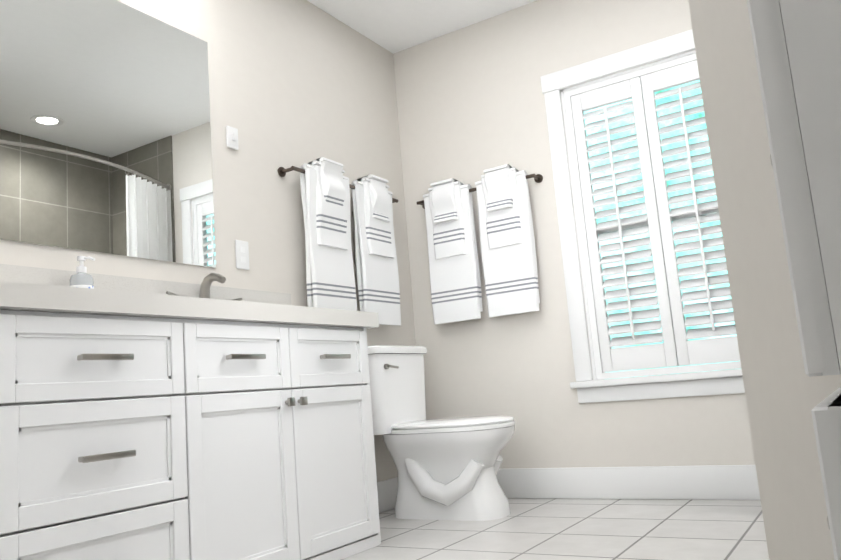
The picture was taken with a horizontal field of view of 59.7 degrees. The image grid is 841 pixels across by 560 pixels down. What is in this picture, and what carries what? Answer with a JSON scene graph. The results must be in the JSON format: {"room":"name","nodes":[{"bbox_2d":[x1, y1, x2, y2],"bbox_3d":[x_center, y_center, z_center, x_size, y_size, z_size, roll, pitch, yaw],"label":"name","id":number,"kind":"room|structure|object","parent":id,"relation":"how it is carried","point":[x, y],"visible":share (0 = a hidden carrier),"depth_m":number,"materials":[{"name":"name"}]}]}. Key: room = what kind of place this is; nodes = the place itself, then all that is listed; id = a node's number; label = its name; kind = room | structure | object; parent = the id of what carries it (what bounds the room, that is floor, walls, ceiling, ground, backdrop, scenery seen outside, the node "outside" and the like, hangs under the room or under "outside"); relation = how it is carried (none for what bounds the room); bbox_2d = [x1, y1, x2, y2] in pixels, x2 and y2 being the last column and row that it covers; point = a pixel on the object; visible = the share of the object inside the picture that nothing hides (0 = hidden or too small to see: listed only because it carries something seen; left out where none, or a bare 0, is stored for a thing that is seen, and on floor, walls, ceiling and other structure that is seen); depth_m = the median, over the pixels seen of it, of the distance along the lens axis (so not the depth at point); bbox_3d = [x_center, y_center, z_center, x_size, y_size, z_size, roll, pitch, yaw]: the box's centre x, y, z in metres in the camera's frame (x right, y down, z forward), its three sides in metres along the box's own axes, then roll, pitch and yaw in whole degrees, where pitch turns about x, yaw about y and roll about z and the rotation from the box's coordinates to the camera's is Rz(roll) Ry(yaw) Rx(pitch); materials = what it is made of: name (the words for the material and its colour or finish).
{"room":"bathroom","nodes":[
{"label":"bathroom","id":0,"kind":"room"},
{"bbox_2d":[0,0,415,481],"bbox_3d":[-1.125,-0.236,2.387,0.120,2.444,4.075,-10,-10,31],"label":"wall","id":1,"kind":"structure","parent":0,"point":[298,83],"depth_m":3.19,"materials":[{"name":"paint"}]},
{"bbox_2d":[0,0,215,267],"bbox_3d":[-1.395,-0.590,1.921,0.006,0.911,2.193,-10,-10,31],"label":"mirror","id":2,"kind":"object","parent":1,"relation":"attached to","point":[105,137],"visible":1,"depth_m":2.45,"materials":[{"name":"clear glass"}]},
{"bbox_2d":[0,264,290,303],"bbox_3d":[-1.296,0.004,1.889,0.019,0.135,2.820,-10,-10,31],"label":"backsplash","id":3,"kind":"structure","parent":1,"relation":"attached to","point":[7,272],"depth_m":2.44,"materials":[{"name":"white stone"}]},
{"bbox_2d":[226,125,238,149],"bbox_3d":[-0.755,-0.574,2.950,0.021,0.090,0.060,-10,-10,31],"label":"switch plate","id":4,"kind":"object","parent":1,"relation":"attached to","point":[232,137],"visible":1,"depth_m":2.94,"materials":[{"name":"white plastic"}]},
{"bbox_2d":[235,240,249,269],"bbox_3d":[-0.706,-0.100,2.907,0.008,0.115,0.070,-10,-10,31],"label":"electrical outlet plate","id":5,"kind":"object","parent":1,"relation":"attached to","point":[242,253],"visible":1,"depth_m":2.90,"materials":[{"name":"white plastic"}]},
{"bbox_2d":[278,157,400,325],"bbox_3d":[-0.315,-0.159,3.435,0.141,0.729,0.828,-10,-10,31],"label":"towel rail","id":6,"kind":"object","parent":1,"relation":"attached to","point":[325,185],"visible":0.98,"depth_m":3.34,"materials":[{"name":"white fabric"}]},
{"bbox_2d":[377,477,397,512],"bbox_3d":[-0.235,1.009,3.357,0.014,0.139,0.970,-10,-10,31],"label":"baseboard","id":7,"kind":"structure","parent":1,"relation":"attached to","point":[387,489],"depth_m":3.47,"materials":[{"name":"white wood"}]},
{"bbox_2d":[307,0,536,53],"bbox_3d":[-0.094,-1.686,1.888,2.800,0.100,4.075,-10,-10,31],"label":"ceiling","id":8,"kind":"structure","parent":0,"point":[393,26],"depth_m":3.76,"materials":[{"name":"paint"}]},
{"bbox_2d":[341,498,768,559],"bbox_3d":[0.108,0.820,1.505,2.800,0.100,4.075,-10,-10,31],"label":"floor","id":9,"kind":"structure","parent":0,"point":[597,529],"depth_m":2.62,"materials":[{"name":"tile"}]},
{"bbox_2d":[0,300,380,559],"bbox_3d":[-1.073,0.486,1.684,0.466,0.798,2.770,-10,-10,31],"label":"bathroom vanity","id":10,"kind":"object","parent":9,"relation":"on","point":[145,419],"depth_m":2.00,"materials":[{"name":"painted wood"},{"name":"brushed nickel"}]},
{"bbox_2d":[0,280,378,323],"bbox_3d":[-1.103,0.066,1.761,0.460,0.056,2.820,-10,-10,31],"label":"countertop","id":11,"kind":"structure","parent":10,"relation":"on","point":[9,289],"depth_m":2.01,"materials":[{"name":"white stone"}]},
{"bbox_2d":[69,256,94,288],"bbox_3d":[-1.011,0.010,2.193,0.075,0.168,0.066,-10,-10,31],"label":"soap bottle","id":12,"kind":"object","parent":11,"relation":"on","point":[81,278],"visible":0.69,"depth_m":2.18,"materials":[{"name":"white plastic"}]},
{"bbox_2d":[166,273,241,300],"bbox_3d":[-0.744,0.055,2.613,0.130,0.163,0.346,-10,-10,31],"label":"faucet","id":13,"kind":"object","parent":11,"relation":"on","point":[208,280],"visible":0.33,"depth_m":2.62,"materials":[{"name":"silver metal"}]},
{"bbox_2d":[368,345,515,520],"bbox_3d":[0.078,0.657,3.273,0.715,0.760,0.452,-10,-10,31],"label":"toilet","id":14,"kind":"object","parent":9,"relation":"on","point":[448,468],"visible":0.94,"depth_m":3.13,"materials":[{"name":"white ceramic"}]},
{"bbox_2d":[393,0,754,468],"bbox_3d":[1.055,-0.262,3.365,2.560,2.444,0.120,-10,-10,31],"label":"wall","id":15,"kind":"structure","parent":0,"point":[471,106],"depth_m":3.63,"materials":[{"name":"paint"}]},
{"bbox_2d":[417,164,542,324],"bbox_3d":[0.293,-0.171,3.676,0.698,0.729,0.142,-10,-10,31],"label":"towel rail","id":16,"kind":"object","parent":15,"relation":"attached to","point":[508,250],"visible":1,"depth_m":3.63,"materials":[{"name":"white fabric"}]},
{"bbox_2d":[497,465,759,499],"bbox_3d":[0.822,0.916,3.310,1.877,0.139,0.014,-10,-10,31],"label":"baseboard","id":17,"kind":"structure","parent":15,"relation":"attached to","point":[720,482],"depth_m":3.23,"materials":[{"name":"white wood"}]},
{"bbox_2d":[540,29,744,402],"bbox_3d":[1.085,-0.282,3.318,0.965,1.605,0.170,-10,-10,31],"label":"window","id":18,"kind":"structure","parent":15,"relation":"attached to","point":[655,286],"depth_m":3.34,"materials":[{"name":"white wood"}]},
{"bbox_2d":[688,0,840,559],"bbox_3d":[0.928,-0.547,1.435,0.702,2.444,0.290,-10,-10,31],"label":"wall","id":19,"kind":"structure","parent":0,"point":[785,394],"depth_m":1.38,"materials":[{"name":"paint"}]},
{"bbox_2d":[746,0,840,559],"bbox_3d":[0.643,-0.614,0.845,0.547,2.441,1.011,-10,-10,31],"label":"linen cabinet","id":20,"kind":"object","parent":19,"relation":"attached to","point":[797,46],"visible":1,"depth_m":0.48,"materials":[{"name":"grey painted wood"}]}
]}

